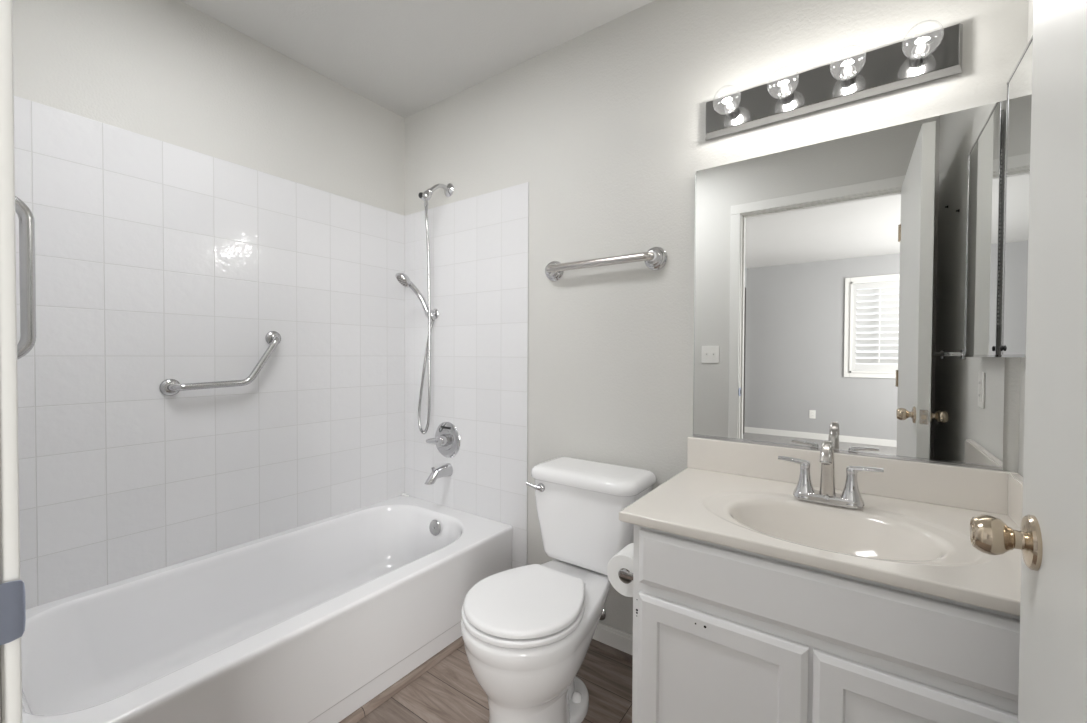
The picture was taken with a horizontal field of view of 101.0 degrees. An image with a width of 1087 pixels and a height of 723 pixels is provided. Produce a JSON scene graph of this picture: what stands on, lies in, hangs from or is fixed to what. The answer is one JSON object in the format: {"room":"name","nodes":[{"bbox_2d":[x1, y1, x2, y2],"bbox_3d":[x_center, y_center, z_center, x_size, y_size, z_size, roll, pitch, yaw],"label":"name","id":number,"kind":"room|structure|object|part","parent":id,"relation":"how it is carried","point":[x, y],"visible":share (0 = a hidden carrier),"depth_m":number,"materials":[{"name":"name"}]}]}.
{"room":"bathroom","nodes":[
{"label":"bathroom","id":0,"kind":"room"},
{"bbox_2d":[12,0,404,608],"bbox_3d":[-1.244,-0.079,1.873,0.110,2.490,1.740,1,1,35],"label":"wall","id":1,"kind":"structure","parent":0,"point":[195,191],"depth_m":1.67,"materials":[{"name":"tile"}]},
{"bbox_2d":[159,331,280,395],"bbox_3d":[-1.229,-0.002,1.749,0.057,0.251,0.412,1,1,35],"label":"grab bar","id":2,"kind":"object","parent":1,"relation":"attached to","point":[168,387],"visible":1,"depth_m":1.73,"materials":[{"name":"grey metal"}]},
{"bbox_2d":[180,0,653,117],"bbox_3d":[-0.216,-1.338,1.162,2.575,0.060,1.670,1,1,35],"label":"ceiling","id":3,"kind":"structure","parent":0,"point":[406,57],"depth_m":1.80,"materials":[{"name":"paint"}]},
{"bbox_2d":[357,645,632,722],"bbox_3d":[-0.250,1.157,1.162,2.565,0.050,1.760,1,1,35],"label":"floor","id":4,"kind":"structure","parent":0,"point":[449,691],"depth_m":1.51,"materials":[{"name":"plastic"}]},
{"bbox_2d":[21,493,512,722],"bbox_3d":[-0.890,0.927,1.633,0.770,0.389,1.517,1,1,35],"label":"bathtub","id":5,"kind":"object","parent":4,"relation":"on","point":[311,622],"visible":0.94,"depth_m":1.51,"materials":[{"name":"ceramic"}]},
{"bbox_2d":[339,636,463,722],"bbox_3d":[-0.580,1.116,1.420,0.021,0.021,1.510,1,1,35],"label":"trim","id":6,"kind":"structure","parent":5,"relation":"attached to","point":[357,715],"depth_m":1.54,"materials":[{"name":"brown wood"}]},
{"bbox_3d":[-0.525,0.803,2.165,0.074,0.073,0.019,1,1,35],"label":"overflow plate","id":7,"kind":"part","parent":5,"relation":"part of","materials":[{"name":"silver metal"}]},
{"bbox_2d":[461,456,655,722],"bbox_3d":[0.034,0.762,1.470,0.430,0.734,0.697,1,1,35],"label":"toilet","id":8,"kind":"object","parent":4,"relation":"on","point":[528,631],"visible":0.95,"depth_m":1.36,"materials":[{"name":"ceramic"}]},
{"bbox_3d":[-0.058,0.731,1.338,0.359,0.018,0.373,1,1,35],"label":"seat","id":9,"kind":"part","parent":8,"relation":"part of","materials":[{"name":"plastic"}]},
{"bbox_3d":[-0.055,0.708,1.343,0.349,0.022,0.371,1,1,35],"label":"lid","id":10,"kind":"part","parent":8,"relation":"part of","materials":[{"name":"plastic"}]},
{"bbox_3d":[-0.038,0.466,1.673,0.059,0.026,0.017,1,1,23],"label":"flush lever","id":11,"kind":"part","parent":8,"relation":"part of","materials":[{"name":"silver metal"}]},
{"bbox_3d":[0.176,0.591,1.667,0.405,0.298,0.201,1,1,35],"label":"tank","id":12,"kind":"part","parent":8,"relation":"part of","materials":[{"name":"ceramic"}]},
{"bbox_3d":[0.172,0.417,1.657,0.430,0.048,0.225,1,1,35],"label":"tank lid","id":13,"kind":"part","parent":8,"relation":"part of","materials":[{"name":"ceramic"}]},
{"bbox_2d":[632,524,1019,722],"bbox_3d":[0.686,0.769,1.108,0.780,0.736,0.537,1,1,35],"label":"vanity cabinet","id":14,"kind":"object","parent":4,"relation":"on","point":[722,634],"visible":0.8,"depth_m":0.90,"materials":[{"name":"paint"}]},
{"bbox_2d":[619,569,632,579],"bbox_3d":[0.278,0.581,1.266,0.075,0.040,0.154,1,1,35],"label":"toilet roll holder","id":15,"kind":"object","parent":14,"relation":"attached to","point":[624,573],"visible":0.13,"depth_m":1.22,"materials":[{"name":"silver metal"}]},
{"bbox_2d":[607,543,632,596],"bbox_3d":[0.255,0.594,1.282,0.115,0.115,0.101,1,1,35],"label":"toilet roll","id":16,"kind":"object","parent":15,"relation":"on","point":[623,559],"visible":0.37,"depth_m":1.25,"materials":[{"name":"paper"}]},
{"bbox_3d":[0.382,0.818,1.006,0.362,0.490,0.018,1,1,35],"label":"door","id":17,"kind":"part","parent":14,"relation":"part of","materials":[{"name":"paint"}]},
{"bbox_2d":[619,436,1022,615],"bbox_3d":[0.679,0.390,1.112,0.808,0.240,0.558,1,1,35],"label":"countertop","id":18,"kind":"structure","parent":14,"relation":"on","point":[911,531],"depth_m":1.13,"materials":[{"name":"stone"}]},
{"bbox_2d":[778,440,883,508],"bbox_3d":[0.737,0.291,1.165,0.237,0.175,0.138,1,1,35],"label":"faucet","id":19,"kind":"object","parent":18,"relation":"on","point":[850,497],"visible":1,"depth_m":1.18,"materials":[{"name":"silver metal"}]},
{"bbox_3d":[0.694,0.277,1.246,0.072,0.016,0.023,1,1,35],"label":"lever","id":20,"kind":"part","parent":19,"relation":"part of","materials":[{"name":"silver metal"}]},
{"bbox_3d":[0.718,0.321,1.230,0.057,0.093,0.055,1,1,35],"label":"handle","id":21,"kind":"part","parent":19,"relation":"part of","materials":[{"name":"silver metal"}]},
{"bbox_3d":[0.735,0.284,1.162,0.039,0.161,0.128,1,1,35],"label":"spout","id":22,"kind":"part","parent":19,"relation":"part of","materials":[{"name":"silver metal"}]},
{"bbox_3d":[0.804,0.322,1.169,0.057,0.093,0.055,1,1,35],"label":"handle","id":23,"kind":"part","parent":19,"relation":"part of","materials":[{"name":"silver metal"}]},
{"bbox_3d":[0.828,0.279,1.151,0.072,0.016,0.023,1,1,35],"label":"lever","id":24,"kind":"part","parent":19,"relation":"part of","materials":[{"name":"silver metal"}]},
{"bbox_3d":[0.688,0.823,0.790,0.371,0.490,0.018,1,1,35],"label":"door","id":25,"kind":"part","parent":14,"relation":"part of","materials":[{"name":"paint"}]},
{"bbox_2d":[405,0,1027,634],"bbox_3d":[0.274,-0.070,1.797,2.473,2.490,0.114,1,1,35],"label":"wall","id":26,"kind":"structure","parent":0,"point":[593,145],"depth_m":1.77,"materials":[{"name":"paint"}]},
{"bbox_2d":[425,309,438,318],"bbox_3d":[-0.575,-0.244,2.280,0.062,0.054,0.071,1,1,35],"label":"bracket","id":27,"kind":"object","parent":26,"relation":"attached to","point":[434,312],"visible":0.8,"depth_m":2.29,"materials":[{"name":"silver metal"}]},
{"bbox_2d":[395,273,433,319],"bbox_3d":[-0.637,-0.322,2.222,0.187,0.228,0.085,0,1,-12],"label":"shower","id":28,"kind":"object","parent":27,"relation":"on","point":[403,279],"visible":0.95,"depth_m":2.23,"materials":[{"name":"silver metal"}]},
{"bbox_3d":[-0.618,-0.307,2.249,0.140,0.196,0.032,0,1,-23],"label":"handle","id":29,"kind":"part","parent":28,"relation":"part of","materials":[{"name":"silver metal"}]},
{"bbox_3d":[-0.561,-0.244,2.307,0.054,0.054,0.012,1,1,35],"label":"plate","id":30,"kind":"part","parent":27,"relation":"part of","materials":[{"name":"silver metal"}]},
{"bbox_2d":[418,183,453,205],"bbox_3d":[-0.530,-0.822,2.205,0.163,0.143,0.066,-1,1,-41],"label":"pipe","id":31,"kind":"object","parent":26,"relation":"attached to","point":[426,195],"visible":1,"depth_m":2.18,"materials":[{"name":"silver metal"}]},
{"bbox_2d":[418,206,434,433],"bbox_3d":[-0.577,-0.193,2.244,0.074,1.127,0.154,0,1,-28],"label":"shower hose","id":32,"kind":"object","parent":31,"relation":"hanging from","point":[430,323],"visible":1,"depth_m":2.25,"materials":[{"name":"grey metal"}]},
{"bbox_3d":[-0.515,-0.847,2.205,0.025,0.062,0.113,1,1,44],"label":"arm","id":33,"kind":"part","parent":31,"relation":"part of","materials":[{"name":"silver metal"}]},
{"bbox_2d":[425,463,452,484],"bbox_3d":[-0.521,0.551,2.205,0.060,0.073,0.149,1,1,35],"label":"tub spout","id":34,"kind":"object","parent":26,"relation":"attached to","point":[445,470],"visible":1,"depth_m":2.19,"materials":[{"name":"silver metal"}]},
{"bbox_2d":[426,422,459,457],"bbox_3d":[-0.506,0.396,2.238,0.181,0.181,0.075,1,1,35],"label":"shower valve","id":35,"kind":"object","parent":26,"relation":"attached to","point":[447,437],"visible":1,"depth_m":2.23,"materials":[{"name":"silver metal"}]},
{"bbox_3d":[-0.545,0.397,2.244,0.102,0.036,0.035,1,1,19],"label":"lever","id":36,"kind":"part","parent":35,"relation":"part of","materials":[{"name":"silver metal"}]},
{"bbox_3d":[-0.415,0.161,2.221,0.849,1.907,0.007,1,1,35],"label":"tile panel","id":37,"kind":"part","parent":26,"relation":"part of","materials":[{"name":"white tile"}]},
{"bbox_2d":[599,609,605,620],"bbox_3d":[0.162,0.884,1.763,0.138,0.298,0.102,1,1,35],"label":"shutoff valve","id":38,"kind":"object","parent":26,"relation":"attached to","point":[603,616],"visible":0.02,"depth_m":1.77,"materials":[{"name":"silver metal"}]},
{"bbox_2d":[545,247,666,280],"bbox_3d":[0.209,-0.378,1.732,0.526,0.084,0.072,1,1,35],"label":"grab bar","id":39,"kind":"object","parent":26,"relation":"attached to","point":[655,258],"visible":1,"depth_m":1.66,"materials":[{"name":"silver metal"}]},
{"bbox_2d":[590,639,632,663],"bbox_3d":[0.216,1.116,1.763,0.733,0.018,0.018,1,1,35],"label":"trim","id":40,"kind":"structure","parent":26,"relation":"attached to","point":[613,651],"depth_m":1.72,"materials":[{"name":"brown wood"}]},
{"bbox_2d":[592,622,632,654],"bbox_3d":[0.225,1.081,1.776,0.734,0.088,0.014,1,1,35],"label":"baseboard","id":41,"kind":"structure","parent":26,"relation":"attached to","point":[618,639],"depth_m":1.73,"materials":[{"name":"paint"}]},
{"bbox_2d":[705,20,962,140],"bbox_3d":[0.775,-0.808,1.282,0.644,0.121,0.146,1,1,35],"label":"vanity light","id":42,"kind":"object","parent":26,"relation":"attached to","point":[935,55],"visible":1,"depth_m":1.28,"materials":[{"name":"silver metal"}]},
{"bbox_3d":[0.584,-0.810,1.411,0.020,0.020,0.031,1,1,35],"label":"bulb stem","id":43,"kind":"part","parent":42,"relation":"part of","materials":[{"name":"white glass"}]},
{"bbox_2d":[724,101,738,116],"bbox_3d":[0.602,-0.810,1.436,0.039,0.039,0.030,1,1,35],"label":"socket","id":44,"kind":"object","parent":42,"relation":"attached to","point":[733,109],"depth_m":1.43,"materials":[{"name":"silver metal"}]},
{"bbox_3d":[0.711,-0.808,1.322,0.020,0.020,0.031,1,1,35],"label":"bulb stem","id":45,"kind":"part","parent":42,"relation":"part of","materials":[{"name":"white glass"}]},
{"bbox_2d":[778,84,793,101],"bbox_3d":[0.728,-0.808,1.347,0.039,0.039,0.030,1,1,35],"label":"socket","id":46,"kind":"object","parent":42,"relation":"attached to","point":[784,94],"depth_m":1.34,"materials":[{"name":"silver metal"}]},
{"bbox_3d":[0.837,-0.806,1.232,0.020,0.020,0.031,1,1,35],"label":"bulb stem","id":47,"kind":"part","parent":42,"relation":"part of","materials":[{"name":"white glass"}]},
{"bbox_2d":[840,65,856,83],"bbox_3d":[0.855,-0.806,1.257,0.039,0.039,0.030,1,1,35],"label":"socket","id":48,"kind":"object","parent":42,"relation":"attached to","point":[844,75],"depth_m":1.25,"materials":[{"name":"silver metal"}]},
{"bbox_2d":[910,43,929,63],"bbox_3d":[0.981,-0.804,1.168,0.039,0.039,0.030,1,1,35],"label":"socket","id":49,"kind":"object","parent":42,"relation":"attached to","point":[915,54],"depth_m":1.16,"materials":[{"name":"silver metal"}]},
{"bbox_3d":[0.964,-0.804,1.143,0.020,0.020,0.031,1,1,35],"label":"bulb stem","id":50,"kind":"part","parent":42,"relation":"part of","materials":[{"name":"white glass"}]},
{"bbox_3d":[0.949,-0.803,1.123,0.081,0.081,0.088,1,1,35],"label":"bulb","id":51,"kind":"part","parent":42,"relation":"part of","materials":[{"name":"clear glass"}]},
{"bbox_2d":[693,100,1005,470],"bbox_3d":[0.834,-0.192,1.331,0.764,0.917,0.010,1,1,35],"label":"wall mirror","id":52,"kind":"object","parent":26,"relation":"attached to","point":[848,290],"visible":0.91,"depth_m":1.28,"materials":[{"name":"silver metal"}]},
{"bbox_2d":[687,436,1017,514],"bbox_3d":[0.834,0.321,1.331,0.808,0.106,0.020,1,1,35],"label":"backsplash","id":53,"kind":"structure","parent":26,"relation":"attached to","point":[979,489],"depth_m":1.25,"materials":[{"name":"stone"}]},
{"bbox_2d":[1018,0,1033,476],"bbox_3d":[0.743,-0.046,0.405,0.100,2.490,1.633,1,1,35],"label":"wall","id":54,"kind":"structure","parent":0,"point":[1030,2],"depth_m":1.08,"materials":[{"name":"paint"}]},
{"bbox_2d":[999,35,1032,357],"bbox_3d":[1.016,-0.341,0.911,0.045,0.666,0.424,1,1,35],"label":"medicine cabinet","id":55,"kind":"object","parent":54,"relation":"attached to","point":[1019,84],"visible":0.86,"depth_m":1.00,"materials":[{"name":"grey mirror"}]},
{"bbox_3d":[-0.707,-0.054,0.495,2.373,2.490,0.108,1,1,35],"label":"wall","id":56,"kind":"structure","parent":0,"visible":0},
{"bbox_2d":[0,0,21,722],"bbox_3d":[-0.153,0.089,0.172,0.946,2.119,0.014,1,1,35],"label":"trim","id":57,"kind":"structure","parent":56,"relation":"attached to","point":[10,653],"depth_m":0.41,"materials":[{"name":"paint"}]},
{"bbox_2d":[0,580,25,644],"bbox_3d":[-0.497,0.228,0.394,0.007,0.055,0.056,1,1,31],"label":"strike plate","id":58,"kind":"object","parent":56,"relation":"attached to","point":[12,593],"visible":1,"depth_m":0.41,"materials":[{"name":"silver metal"}]},
{"bbox_2d":[15,196,35,359],"bbox_3d":[-1.156,-0.180,0.946,0.076,0.427,0.111,1,1,35],"label":"grab bar","id":59,"kind":"object","parent":56,"relation":"attached to","point":[27,341],"visible":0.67,"depth_m":0.97,"materials":[{"name":"grey metal"}]},
{"bbox_2d":[970,0,1086,722],"bbox_3d":[0.438,0.120,0.270,0.157,2.035,0.833,1,1,35],"label":"door","id":60,"kind":"structure","parent":56,"relation":"in","point":[1051,539],"depth_m":0.51,"materials":[{"name":"paint"}]},
{"bbox_3d":[0.594,0.229,0.586,0.050,0.050,0.050,1,1,35],"label":"knob","id":61,"kind":"part","parent":60,"relation":"part of","materials":[{"name":"gold metal"}]}
]}

